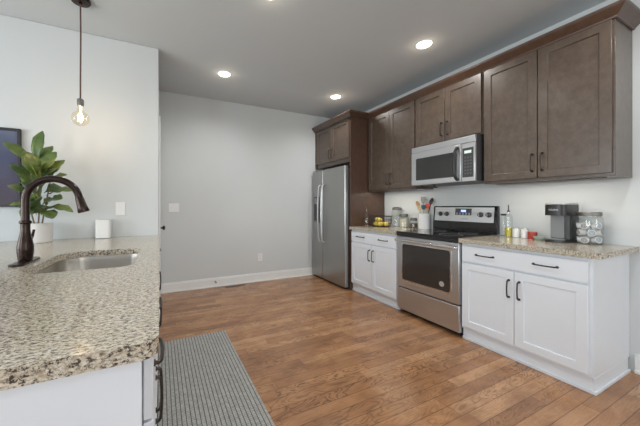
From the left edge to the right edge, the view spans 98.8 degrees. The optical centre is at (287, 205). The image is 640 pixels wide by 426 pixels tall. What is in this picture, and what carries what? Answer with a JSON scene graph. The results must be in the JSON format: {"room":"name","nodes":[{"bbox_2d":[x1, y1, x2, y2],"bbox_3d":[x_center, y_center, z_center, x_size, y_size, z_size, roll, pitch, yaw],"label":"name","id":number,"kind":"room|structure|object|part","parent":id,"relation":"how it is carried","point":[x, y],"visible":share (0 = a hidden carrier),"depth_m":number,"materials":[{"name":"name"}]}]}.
{"room":"kitchen","nodes":[
{"label":"kitchen","id":0,"kind":"room"},
{"bbox_2d":[0,14,158,241],"bbox_3d":[-3.050,-0.190,2.601,3.288,2.795,1.200,0,0,-25],"label":"wall partition","id":1,"kind":"structure","parent":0,"point":[112,157],"depth_m":2.50,"materials":[{"name":"paint"}]},
{"bbox_2d":[0,127,21,206],"bbox_3d":[-2.444,-0.319,2.206,0.430,0.655,0.028,0,0,-25],"label":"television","id":2,"kind":"object","parent":1,"relation":"attached to","point":[8,176],"visible":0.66,"depth_m":2.27,"materials":[{"name":"black plastic"}]},
{"bbox_2d":[116,202,124,214],"bbox_3d":[-1.602,0.026,2.608,0.080,0.128,0.016,0,0,-25],"label":"light switch","id":3,"kind":"object","parent":1,"relation":"attached to","point":[120,206],"visible":1,"depth_m":2.61,"materials":[{"name":"white plastic"}]},
{"bbox_2d":[159,116,160,305],"bbox_3d":[-1.547,0.133,3.289,0.018,2.150,0.970,0,0,-25],"label":"trim","id":4,"kind":"structure","parent":1,"relation":"attached to","point":[159,116],"depth_m":2.86,"materials":[{"name":"paint"}]},
{"bbox_2d":[159,91,330,283],"bbox_3d":[-0.382,-0.190,4.471,3.147,2.795,0.120,0,0,-25],"label":"wall","id":5,"kind":"structure","parent":0,"point":[240,176],"depth_m":4.20,"materials":[{"name":"paint"}]},
{"bbox_2d":[169,203,178,211],"bbox_3d":[-1.598,0.025,3.824,0.135,0.125,0.016,0,0,-25],"label":"light switch","id":6,"kind":"object","parent":5,"relation":"attached to","point":[173,207],"visible":1,"depth_m":3.83,"materials":[{"name":"white plastic"}]},
{"bbox_2d":[161,267,313,293],"bbox_3d":[-0.644,1.140,4.269,2.438,0.136,0.024,0,0,-25],"label":"baseboard","id":7,"kind":"structure","parent":5,"relation":"attached to","point":[172,287],"depth_m":4.17,"materials":[{"name":"paint"}]},
{"bbox_2d":[0,0,606,117],"bbox_3d":[-0.238,-1.637,0.303,6.627,0.100,7.750,0,0,-25],"label":"ceiling","id":8,"kind":"structure","parent":0,"point":[284,55],"depth_m":2.56,"materials":[{"name":"paint"}]},
{"bbox_2d":[71,0,90,123],"bbox_3d":[-1.595,-1.101,2.096,0.136,0.970,0.136,0,0,-25],"label":"pendant light","id":9,"kind":"object","parent":8,"relation":"hanging from","point":[82,3],"visible":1,"depth_m":2.09,"materials":[{"name":"brown metal"}]},
{"bbox_2d":[77,98,83,106],"bbox_3d":[-1.595,-0.795,2.096,0.044,0.060,0.044,0,0,-25],"label":"socket","id":10,"kind":"object","parent":9,"relation":"attached to","point":[80,102],"depth_m":2.08,"materials":[{"name":"grey metal"}]},
{"bbox_3d":[-1.594,-1.187,2.096,0.012,0.730,0.011,0,0,-3],"label":"cord","id":11,"kind":"part","parent":9,"relation":"part of","materials":[{"name":"brown fabric"}]},
{"bbox_2d":[217,70,230,76],"bbox_3d":[-0.764,-1.583,3.276,0.168,0.005,0.168,0,0,-25],"label":"recessed light","id":12,"kind":"object","parent":8,"relation":"in","point":[222,73],"visible":1,"depth_m":3.26,"materials":[{"name":"paint"}]},
{"bbox_2d":[330,94,341,98],"bbox_3d":[0.693,-1.583,3.960,0.168,0.005,0.168,0,0,-25],"label":"recessed light","id":13,"kind":"object","parent":8,"relation":"in","point":[335,96],"visible":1,"depth_m":3.94,"materials":[{"name":"paint"}]},
{"bbox_2d":[415,39,433,48],"bbox_3d":[1.335,-1.583,2.675,0.168,0.005,0.168,0,0,-25],"label":"recessed light","id":14,"kind":"object","parent":8,"relation":"in","point":[425,43],"visible":1,"depth_m":2.67,"materials":[{"name":"paint"}]},
{"bbox_2d":[157,275,639,425],"bbox_3d":[-0.238,1.258,0.303,6.627,0.100,7.750,0,0,-25],"label":"floor","id":15,"kind":"structure","parent":0,"point":[316,351],"depth_m":2.04,"materials":[{"name":"brown wood"}]},
{"bbox_2d":[0,361,141,425],"bbox_3d":[-0.833,0.771,0.366,1.123,0.874,0.010,0,0,-25],"label":"end panel","id":16,"kind":"object","parent":15,"relation":"on","point":[112,396],"visible":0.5,"depth_m":0.55,"materials":[{"name":"white paint"}]},
{"bbox_2d":[142,297,163,425],"bbox_3d":[-0.708,0.771,0.846,0.586,0.874,0.748,0,0,-25],"label":"base cabinet","id":17,"kind":"object","parent":15,"relation":"on","point":[149,366],"visible":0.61,"depth_m":0.62,"materials":[{"name":"white paint"}]},
{"bbox_2d":[0,235,159,390],"bbox_3d":[-1.445,0.313,1.371,1.448,0.038,2.386,0,0,-25],"label":"countertop","id":18,"kind":"structure","parent":17,"relation":"on","point":[56,325],"depth_m":0.77,"materials":[{"name":"stone"}]},
{"bbox_2d":[3,131,72,242],"bbox_3d":[-2.010,-0.159,2.208,0.443,0.906,0.264,0,0,-25],"label":"potted plant","id":19,"kind":"object","parent":18,"relation":"on","point":[41,162],"visible":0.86,"depth_m":2.19,"materials":[{"name":"green plant"}]},
{"bbox_3d":[-2.027,-0.106,2.215,0.164,0.522,0.040,0,0,-32],"label":"stem","id":20,"kind":"part","parent":19,"relation":"part of","materials":[{"name":"green plant"}]},
{"bbox_3d":[-2.030,0.216,2.218,0.186,0.156,0.186,0,0,-25],"label":"pot","id":21,"kind":"part","parent":19,"relation":"part of","materials":[{"name":"white ceramic"}]},
{"bbox_2d":[8,176,89,267],"bbox_3d":[-1.254,0.066,1.466,0.308,0.456,0.250,0,0,-25],"label":"faucet","id":22,"kind":"object","parent":18,"relation":"on","point":[25,244],"visible":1,"depth_m":1.41,"materials":[{"name":"brown metal"}]},
{"bbox_3d":[-1.362,0.289,1.415,0.060,0.010,0.250,0,0,-25],"label":"plate","id":23,"kind":"part","parent":22,"relation":"part of","materials":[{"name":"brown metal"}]},
{"bbox_3d":[-1.260,-0.042,1.463,0.262,0.241,0.036,0,0,-25],"label":"spout","id":24,"kind":"part","parent":22,"relation":"part of","materials":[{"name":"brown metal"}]},
{"bbox_2d":[35,254,137,273],"bbox_3d":[-1.091,0.426,1.531,0.479,0.186,0.684,0,0,-25],"label":"sink","id":25,"kind":"object","parent":18,"relation":"in","point":[109,261],"visible":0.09,"depth_m":1.79,"materials":[{"name":"metal"}]},
{"bbox_2d":[95,219,111,238],"bbox_3d":[-1.692,0.209,2.503,0.116,0.170,0.100,0,0,-25],"label":"speaker","id":26,"kind":"object","parent":18,"relation":"on","point":[103,227],"visible":1,"depth_m":2.46},
{"bbox_3d":[-0.475,0.416,0.955,0.020,0.140,0.740,0,0,-25],"label":"drawer","id":27,"kind":"part","parent":17,"relation":"part of","materials":[{"name":"white paint"}]},
{"bbox_3d":[-0.396,0.792,0.786,0.020,0.601,0.368,0,0,-25],"label":"door","id":28,"kind":"part","parent":17,"relation":"part of","materials":[{"name":"white paint"}]},
{"bbox_3d":[-0.554,0.792,1.123,0.020,0.601,0.368,0,0,-25],"label":"door","id":29,"kind":"part","parent":17,"relation":"part of","materials":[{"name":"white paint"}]},
{"bbox_3d":[-0.365,0.408,0.775,0.026,0.017,0.153,0,0,-25],"label":"handle","id":30,"kind":"part","parent":17,"relation":"part of","materials":[{"name":"brown metal"}]},
{"bbox_3d":[-0.466,0.663,0.990,0.026,0.167,0.018,0,0,-25],"label":"handle","id":31,"kind":"part","parent":17,"relation":"part of","materials":[{"name":"brown metal"}]},
{"bbox_3d":[-0.442,0.663,0.939,0.026,0.167,0.018,0,0,-25],"label":"handle","id":32,"kind":"part","parent":17,"relation":"part of","materials":[{"name":"brown metal"}]},
{"bbox_3d":[-0.542,0.408,1.151,0.026,0.017,0.153,0,0,-25],"label":"handle","id":33,"kind":"part","parent":17,"relation":"part of","materials":[{"name":"brown metal"}]},
{"bbox_2d":[157,299,161,374],"bbox_3d":[-1.077,0.771,1.562,0.646,0.874,0.856,0,0,-25],"label":"base cabinet","id":34,"kind":"object","parent":15,"relation":"on","point":[160,321],"visible":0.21,"depth_m":1.67,"materials":[{"name":"white paint"}]},
{"bbox_3d":[-0.785,0.663,1.669,0.026,0.167,0.018,0,0,-25],"label":"handle","id":35,"kind":"part","parent":34,"relation":"part of","materials":[{"name":"brown metal"}]},
{"bbox_2d":[158,330,274,425],"bbox_3d":[-0.392,1.203,1.495,0.580,0.008,2.240,0,0,-25],"label":"runner rug","id":36,"kind":"object","parent":15,"relation":"on","point":[206,382],"visible":0.83,"depth_m":1.81,"materials":[{"name":"grey fabric"}]},
{"bbox_2d":[313,165,349,288],"bbox_3d":[0.895,0.302,4.449,0.754,1.795,0.915,0,0,-25],"label":"refrigerator","id":37,"kind":"object","parent":15,"relation":"on","point":[331,187],"visible":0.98,"depth_m":4.21,"materials":[{"name":"grey metal"}]},
{"bbox_3d":[0.521,0.295,4.602,0.058,1.754,0.321,0,0,-25],"label":"door","id":38,"kind":"part","parent":37,"relation":"part of","materials":[{"name":"metal"}]},
{"bbox_3d":[0.513,0.123,4.470,0.079,0.953,0.031,0,0,-25],"label":"handle","id":39,"kind":"part","parent":37,"relation":"part of","materials":[{"name":"silver metal"}]},
{"bbox_3d":[0.554,0.123,4.382,0.079,0.953,0.031,0,0,-25],"label":"handle","id":40,"kind":"part","parent":37,"relation":"part of","materials":[{"name":"silver metal"}]},
{"bbox_3d":[0.717,0.295,4.184,0.058,1.754,0.586,0,0,-25],"label":"door","id":41,"kind":"part","parent":37,"relation":"part of","materials":[{"name":"metal"}]},
{"bbox_2d":[350,117,384,289],"bbox_3d":[1.186,-0.057,4.061,0.650,2.530,0.022,0,0,-25],"label":"panel","id":42,"kind":"object","parent":15,"relation":"on","point":[361,198],"visible":0.33,"depth_m":3.99,"materials":[{"name":"brown wood"}]},
{"bbox_2d":[350,109,368,119],"bbox_3d":[1.031,-1.319,3.938,0.397,0.078,0.061,0,0,-25],"label":"crown molding","id":43,"kind":"structure","parent":42,"relation":"attached to","point":[353,113],"depth_m":3.93,"materials":[{"name":"brown wood"}]},
{"bbox_2d":[351,230,400,309],"bbox_3d":[1.345,0.771,3.656,0.658,0.874,0.844,0,0,-25],"label":"base cabinet","id":44,"kind":"object","parent":15,"relation":"on","point":[373,254],"visible":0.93,"depth_m":3.48,"materials":[{"name":"white paint"}]},
{"bbox_3d":[1.003,0.796,3.723,0.020,0.573,0.408,0,0,-25],"label":"door","id":45,"kind":"part","parent":44,"relation":"part of","materials":[{"name":"white paint"}]},
{"bbox_3d":[1.091,0.426,3.537,0.020,0.140,0.820,0,0,-25],"label":"drawer","id":46,"kind":"part","parent":44,"relation":"part of","materials":[{"name":"white paint"}]},
{"bbox_3d":[1.112,1.197,3.547,0.012,0.022,0.844,0,0,-25],"label":"shoe molding","id":47,"kind":"part","parent":44,"relation":"part of","materials":[{"name":"white paint"}]},
{"bbox_3d":[1.178,0.796,3.350,0.020,0.573,0.408,0,0,-25],"label":"door","id":48,"kind":"part","parent":44,"relation":"part of","materials":[{"name":"white paint"}]},
{"bbox_2d":[349,225,421,234],"bbox_3d":[1.361,0.312,3.659,0.677,0.039,0.847,0,0,-25],"label":"countertop","id":49,"kind":"structure","parent":44,"relation":"on","point":[386,230],"depth_m":3.54,"materials":[{"name":"stone"}]},
{"bbox_2d":[369,215,391,226],"bbox_3d":[1.311,0.215,3.868,0.232,0.152,0.388,0,0,-25],"label":"wire basket","id":50,"kind":"object","parent":49,"relation":"on","point":[380,216],"visible":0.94,"depth_m":3.82,"materials":[{"name":"black metal"}]},
{"bbox_2d":[392,207,400,226],"bbox_3d":[1.546,0.152,3.874,0.140,0.280,0.139,0,0,-25],"label":"glass jar","id":51,"kind":"object","parent":49,"relation":"on","point":[393,208],"visible":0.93,"depth_m":3.83,"materials":[{"name":"clear glass"}]},
{"bbox_2d":[399,213,407,227],"bbox_3d":[1.580,0.198,3.719,0.116,0.190,0.115,0,0,-25],"label":"glass jar","id":52,"kind":"object","parent":49,"relation":"on","point":[403,221],"visible":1,"depth_m":3.67,"materials":[{"name":"clear glass"}]},
{"bbox_2d":[410,218,416,227],"bbox_3d":[1.672,0.225,3.629,0.086,0.135,0.085,0,0,-25],"label":"glass jar","id":53,"kind":"object","parent":49,"relation":"on","point":[412,225],"visible":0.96,"depth_m":3.60,"materials":[{"name":"clear glass"}]},
{"bbox_2d":[418,213,429,228],"bbox_3d":[1.736,0.194,3.479,0.142,0.198,0.142,0,0,-25],"label":"utensil crock","id":54,"kind":"object","parent":49,"relation":"on","point":[423,218],"visible":0.96,"depth_m":3.42,"materials":[{"name":"white ceramic"}]},
{"bbox_2d":[394,206,499,334],"bbox_3d":[1.680,0.605,2.938,0.706,1.207,0.724,0,0,-25],"label":"range","id":55,"kind":"object","parent":15,"relation":"on","point":[429,261],"visible":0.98,"depth_m":2.81,"materials":[{"name":"grey metal"}]},
{"bbox_3d":[1.384,0.381,2.799,0.052,0.030,0.710,0,0,-25],"label":"oven handle","id":56,"kind":"part","parent":55,"relation":"part of","materials":[{"name":"metal"}]},
{"bbox_3d":[1.425,0.323,2.818,0.047,0.034,0.722,0,0,-25],"label":"trim","id":57,"kind":"part","parent":55,"relation":"part of","materials":[{"name":"black plastic"}]},
{"bbox_3d":[1.426,1.042,2.819,0.038,0.243,0.716,0,0,-25],"label":"storage drawer","id":58,"kind":"part","parent":55,"relation":"part of","materials":[{"name":"metal"}]},
{"bbox_3d":[1.425,0.626,2.819,0.040,0.564,0.716,0,0,-25],"label":"oven door","id":59,"kind":"part","parent":55,"relation":"part of","materials":[{"name":"metal"}]},
{"bbox_2d":[397,229,496,238],"bbox_3d":[1.674,0.296,2.935,0.612,0.021,0.724,0,0,-25],"label":"cooktop","id":60,"kind":"object","parent":55,"relation":"in","point":[424,233],"depth_m":2.84,"materials":[{"name":"black glass"}]},
{"bbox_3d":[1.964,0.066,3.056,0.009,0.075,0.180,0,0,-25],"label":"display panel","id":61,"kind":"part","parent":55,"relation":"part of","materials":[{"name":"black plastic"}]},
{"bbox_3d":[1.957,0.095,3.071,0.019,0.158,0.657,0,0,-25],"label":"control panel","id":62,"kind":"part","parent":55,"relation":"part of","materials":[{"name":"metal"}]},
{"bbox_2d":[462,243,630,395],"bbox_3d":[2.027,0.771,2.232,0.683,0.874,0.846,0,0,-25],"label":"base cabinet","id":63,"kind":"object","parent":15,"relation":"on","point":[566,319],"visible":0.94,"depth_m":1.94,"materials":[{"name":"white paint"}]},
{"bbox_3d":[1.672,0.796,2.298,0.020,0.573,0.400,0,0,-25],"label":"door","id":64,"kind":"part","parent":63,"relation":"part of","materials":[{"name":"white paint"}]},
{"bbox_3d":[1.717,0.648,2.133,0.038,0.149,0.018,0,0,-25],"label":"handle","id":65,"kind":"part","parent":63,"relation":"part of","materials":[{"name":"brown metal"}]},
{"bbox_3d":[1.746,0.648,2.072,0.038,0.149,0.018,0,0,-25],"label":"handle","id":66,"kind":"part","parent":63,"relation":"part of","materials":[{"name":"brown metal"}]},
{"bbox_3d":[1.758,0.426,2.115,0.020,0.140,0.805,0,0,-25],"label":"drawer","id":67,"kind":"part","parent":63,"relation":"part of","materials":[{"name":"white paint"}]},
{"bbox_3d":[1.812,0.423,1.932,0.038,0.017,0.150,0,0,-25],"label":"handle","id":68,"kind":"part","parent":63,"relation":"part of","materials":[{"name":"brown metal"}]},
{"bbox_3d":[2.046,1.158,2.240,0.592,0.100,0.846,0,0,-25],"label":"shoe molding","id":69,"kind":"part","parent":63,"relation":"part of","materials":[{"name":"white paint"}]},
{"bbox_2d":[458,235,638,259],"bbox_3d":[2.037,0.312,2.219,0.677,0.039,0.878,0,0,-25],"label":"countertop","id":70,"kind":"structure","parent":63,"relation":"on","point":[604,251],"depth_m":1.97,"materials":[{"name":"stone"}]},
{"bbox_2d":[505,205,511,236],"bbox_3d":[2.097,0.141,2.594,0.062,0.304,0.061,0,0,-25],"label":"oil cruet","id":71,"kind":"object","parent":70,"relation":"on","point":[508,231],"visible":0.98,"depth_m":2.58,"materials":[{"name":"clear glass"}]},
{"bbox_2d":[512,227,519,237],"bbox_3d":[2.123,0.243,2.537,0.054,0.099,0.054,0,0,-25],"label":"salt shaker","id":72,"kind":"object","parent":70,"relation":"on","point":[516,230],"visible":0.99,"depth_m":2.52,"materials":[{"name":"white ceramic"}]},
{"bbox_2d":[521,227,528,237],"bbox_3d":[2.151,0.243,2.479,0.054,0.099,0.054,0,0,-25],"label":"salt shaker","id":73,"kind":"object","parent":70,"relation":"on","point":[524,230],"visible":0.96,"depth_m":2.46,"materials":[{"name":"white ceramic"}]},
{"bbox_2d":[527,232,537,238],"bbox_3d":[2.164,0.262,2.414,0.068,0.062,0.068,0,0,-25],"label":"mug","id":74,"kind":"object","parent":70,"relation":"on","point":[530,234],"visible":0.84,"depth_m":2.39,"materials":[{"name":"red ceramic"}]},
{"bbox_2d":[533,236,545,239],"bbox_3d":[2.156,0.278,2.337,0.086,0.030,0.086,0,0,-25],"label":"dish","id":75,"kind":"object","parent":70,"relation":"on","point":[535,237],"visible":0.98,"depth_m":2.32,"materials":[{"name":"green ceramic"}]},
{"bbox_2d":[545,203,578,242],"bbox_3d":[2.220,0.134,2.225,0.271,0.318,0.136,0,0,-25],"label":"coffee maker","id":76,"kind":"object","parent":70,"relation":"on","point":[563,217],"visible":0.98,"depth_m":2.19,"materials":[{"name":"black plastic"}]},
{"bbox_3d":[2.108,-0.015,2.172,0.024,0.012,0.093,0,0,-25],"label":"lid handle","id":77,"kind":"part","parent":76,"relation":"part of","materials":[{"name":"silver metal"}]},
{"bbox_3d":[2.215,0.171,2.242,0.004,0.184,0.086,0,0,-25],"label":"plate","id":78,"kind":"part","parent":76,"relation":"part of","materials":[{"name":"grey plastic"}]},
{"bbox_2d":[576,212,603,244],"bbox_3d":[2.326,0.169,2.106,0.150,0.245,0.150,0,0,-25],"label":"glass jar","id":79,"kind":"object","parent":70,"relation":"on","point":[577,213],"visible":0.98,"depth_m":2.06,"materials":[{"name":"clear glass"}]},
{"bbox_2d":[577,229,585,234],"bbox_3d":[2.281,0.205,2.120,0.037,0.049,0.048,1,0,22],"label":"pod","id":80,"kind":"object","parent":79,"relation":"in","point":[579,232],"visible":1,"depth_m":2.11,"materials":[{"name":"white plastic"}]},
{"bbox_2d":[580,237,589,242],"bbox_3d":[2.281,0.261,2.091,0.041,0.049,0.048,0,0,-24],"label":"pod","id":81,"kind":"object","parent":79,"relation":"in","point":[582,239],"visible":1,"depth_m":2.08,"materials":[{"name":"white plastic"}]},
{"bbox_2d":[580,223,589,228],"bbox_3d":[2.281,0.153,2.091,0.039,0.049,0.048,0,0,-13],"label":"pod","id":82,"kind":"object","parent":79,"relation":"in","point":[582,225],"visible":1,"depth_m":2.08,"materials":[{"name":"white plastic"}]},
{"bbox_3d":[2.326,0.062,2.106,0.136,0.030,0.136,0,0,-25],"label":"lid","id":83,"kind":"part","parent":79,"relation":"part of","materials":[{"name":"grey metal"}]},
{"bbox_2d":[587,230,596,235],"bbox_3d":[2.298,0.205,2.068,0.048,0.049,0.037,0,1,35],"label":"pod","id":84,"kind":"object","parent":79,"relation":"in","point":[590,232],"visible":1,"depth_m":2.05,"materials":[{"name":"white plastic"}]},
{"bbox_2d":[591,237,601,242],"bbox_3d":[2.326,0.256,2.059,0.048,0.050,0.045,0,0,1],"label":"pod","id":85,"kind":"object","parent":79,"relation":"in","point":[597,239],"visible":1,"depth_m":2.04,"materials":[{"name":"white plastic"}]},
{"bbox_2d":[591,222,601,228],"bbox_3d":[2.326,0.149,2.058,0.048,0.050,0.045,0,0,-5],"label":"pod","id":86,"kind":"object","parent":79,"relation":"in","point":[597,225],"visible":1,"depth_m":2.04,"materials":[{"name":"white plastic"}]},
{"bbox_2d":[595,229,602,235],"bbox_3d":[2.353,0.202,2.067,0.048,0.050,0.045,0,0,-32],"label":"pod","id":87,"kind":"object","parent":79,"relation":"in","point":[599,232],"visible":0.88,"depth_m":2.06,"materials":[{"name":"white plastic"}]},
{"bbox_3d":[1.844,0.796,1.932,0.020,0.573,0.400,0,0,-25],"label":"door","id":88,"kind":"part","parent":63,"relation":"part of","materials":[{"name":"white paint"}]},
{"bbox_3d":[2.228,0.721,1.875,0.623,0.774,0.005,0,0,-25],"label":"panel","id":89,"kind":"part","parent":63,"relation":"part of","materials":[{"name":"white paint"}]},
{"bbox_2d":[365,0,639,371],"bbox_3d":[2.726,-0.190,1.694,0.120,2.795,7.750,0,0,-25],"label":"wall","id":90,"kind":"structure","parent":0,"point":[618,199],"depth_m":2.27,"materials":[{"name":"paint"}]},
{"bbox_2d":[315,117,349,169],"bbox_3d":[0.958,-0.982,4.503,0.687,0.680,0.959,0,0,-25],"label":"upper cabinet","id":91,"kind":"object","parent":90,"relation":"attached to","point":[333,142],"depth_m":4.31,"materials":[{"name":"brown wood"}]},
{"bbox_3d":[0.499,-0.982,4.798,0.020,0.680,0.036,0,0,-25],"label":"filler strip","id":92,"kind":"part","parent":91,"relation":"part of","materials":[{"name":"brown wood"}]},
{"bbox_3d":[0.603,-0.992,4.564,0.020,0.570,0.445,0,0,-25],"label":"door","id":93,"kind":"part","parent":91,"relation":"part of","materials":[{"name":"brown wood"}]},
{"bbox_2d":[312,109,349,132],"bbox_3d":[0.669,-1.319,4.315,0.061,0.078,1.052,0,0,-25],"label":"crown molding","id":94,"kind":"structure","parent":91,"relation":"attached to","point":[346,114],"depth_m":4.25,"materials":[{"name":"brown wood"}]},
{"bbox_3d":[0.795,-0.992,4.156,0.020,0.570,0.445,0,0,-25],"label":"door","id":95,"kind":"part","parent":91,"relation":"part of","materials":[{"name":"brown wood"}]},
{"bbox_2d":[368,100,432,191],"bbox_3d":[1.493,-0.764,3.733,0.372,1.115,0.822,0,0,-25],"label":"upper cabinet","id":96,"kind":"object","parent":90,"relation":"attached to","point":[392,133],"visible":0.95,"depth_m":3.62,"materials":[{"name":"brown wood"}]},
{"bbox_3d":[1.283,-0.753,3.857,0.020,1.047,0.396,0,0,-25],"label":"door","id":97,"kind":"part","parent":96,"relation":"part of","materials":[{"name":"brown wood"}]},
{"bbox_3d":[1.454,-0.753,3.493,0.020,1.047,0.396,0,0,-25],"label":"door","id":98,"kind":"part","parent":96,"relation":"part of","materials":[{"name":"brown wood"}]},
{"bbox_2d":[416,72,483,147],"bbox_3d":[1.830,-1.007,3.016,0.372,0.630,0.762,0,0,-25],"label":"upper cabinet","id":99,"kind":"object","parent":90,"relation":"attached to","point":[455,111],"visible":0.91,"depth_m":2.88,"materials":[{"name":"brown wood"}]},
{"bbox_3d":[1.626,-0.992,3.126,0.020,0.570,0.366,0,0,-25],"label":"door","id":100,"kind":"part","parent":99,"relation":"part of","materials":[{"name":"brown wood"}]},
{"bbox_2d":[412,134,483,188],"bbox_3d":[1.778,-0.439,2.981,0.495,0.480,0.720,0,0,-25],"label":"microwave","id":101,"kind":"object","parent":99,"relation":"attached to","point":[459,161],"visible":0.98,"depth_m":2.81,"materials":[{"name":"grey metal"}]},
{"bbox_3d":[1.599,-0.425,2.972,0.029,0.373,0.585,0,0,-25],"label":"door","id":102,"kind":"part","parent":101,"relation":"part of","materials":[{"name":"metal"}]},
{"bbox_3d":[1.668,-0.421,2.717,0.072,0.343,0.034,0,0,-17],"label":"handle","id":103,"kind":"part","parent":101,"relation":"part of","materials":[{"name":"black plastic"}]},
{"bbox_3d":[1.755,-0.425,2.645,0.025,0.373,0.132,0,0,-25],"label":"control panel","id":104,"kind":"part","parent":101,"relation":"part of","materials":[{"name":"metal"}]},
{"bbox_3d":[1.784,-0.992,2.789,0.020,0.570,0.366,0,0,-25],"label":"door","id":105,"kind":"part","parent":99,"relation":"part of","materials":[{"name":"brown wood"}]},
{"bbox_2d":[484,18,631,184],"bbox_3d":[2.170,-0.764,2.291,0.372,1.115,0.836,0,0,-25],"label":"upper cabinet","id":106,"kind":"object","parent":90,"relation":"attached to","point":[561,109],"visible":0.96,"depth_m":2.08,"materials":[{"name":"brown wood"}]},
{"bbox_2d":[368,0,624,118],"bbox_3d":[1.699,-1.319,2.911,0.061,0.078,2.486,0,0,-25],"label":"crown molding","id":107,"kind":"structure","parent":106,"relation":"attached to","point":[611,11],"depth_m":2.33,"materials":[{"name":"brown wood"}]},
{"bbox_3d":[1.958,-0.753,2.418,0.020,1.047,0.403,0,0,-25],"label":"door","id":108,"kind":"part","parent":106,"relation":"part of","materials":[{"name":"brown wood"}]},
{"bbox_3d":[2.005,-0.357,2.250,0.038,0.157,0.018,0,0,-25],"label":"handle","id":109,"kind":"part","parent":106,"relation":"part of","materials":[{"name":"brown metal"}]},
{"bbox_3d":[2.033,-0.357,2.190,0.038,0.157,0.018,0,0,-25],"label":"handle","id":110,"kind":"part","parent":106,"relation":"part of","materials":[{"name":"brown metal"}]},
{"bbox_2d":[497,177,606,184],"bbox_3d":[2.137,-0.204,2.273,0.024,0.005,0.700,0,0,-25],"label":"light","id":111,"kind":"object","parent":106,"relation":"attached to","point":[599,177],"visible":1,"depth_m":2.19,"materials":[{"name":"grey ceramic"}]},
{"bbox_3d":[2.132,-0.753,2.047,0.020,1.047,0.403,0,0,-25],"label":"door","id":112,"kind":"part","parent":106,"relation":"part of","materials":[{"name":"brown wood"}]},
{"bbox_2d":[616,0,639,29],"bbox_3d":[2.358,-1.319,1.881,0.380,0.078,0.061,0,0,-25],"label":"crown molding","id":113,"kind":"structure","parent":106,"relation":"attached to","point":[629,14],"depth_m":1.87,"materials":[{"name":"brown wood"}]},
{"bbox_2d":[634,354,639,374],"bbox_3d":[3.389,1.140,0.111,0.024,0.136,4.122,0,0,-25],"label":"baseboard","id":114,"kind":"structure","parent":90,"relation":"attached to","point":[637,357],"depth_m":1.96,"materials":[{"name":"paint"}]}
]}

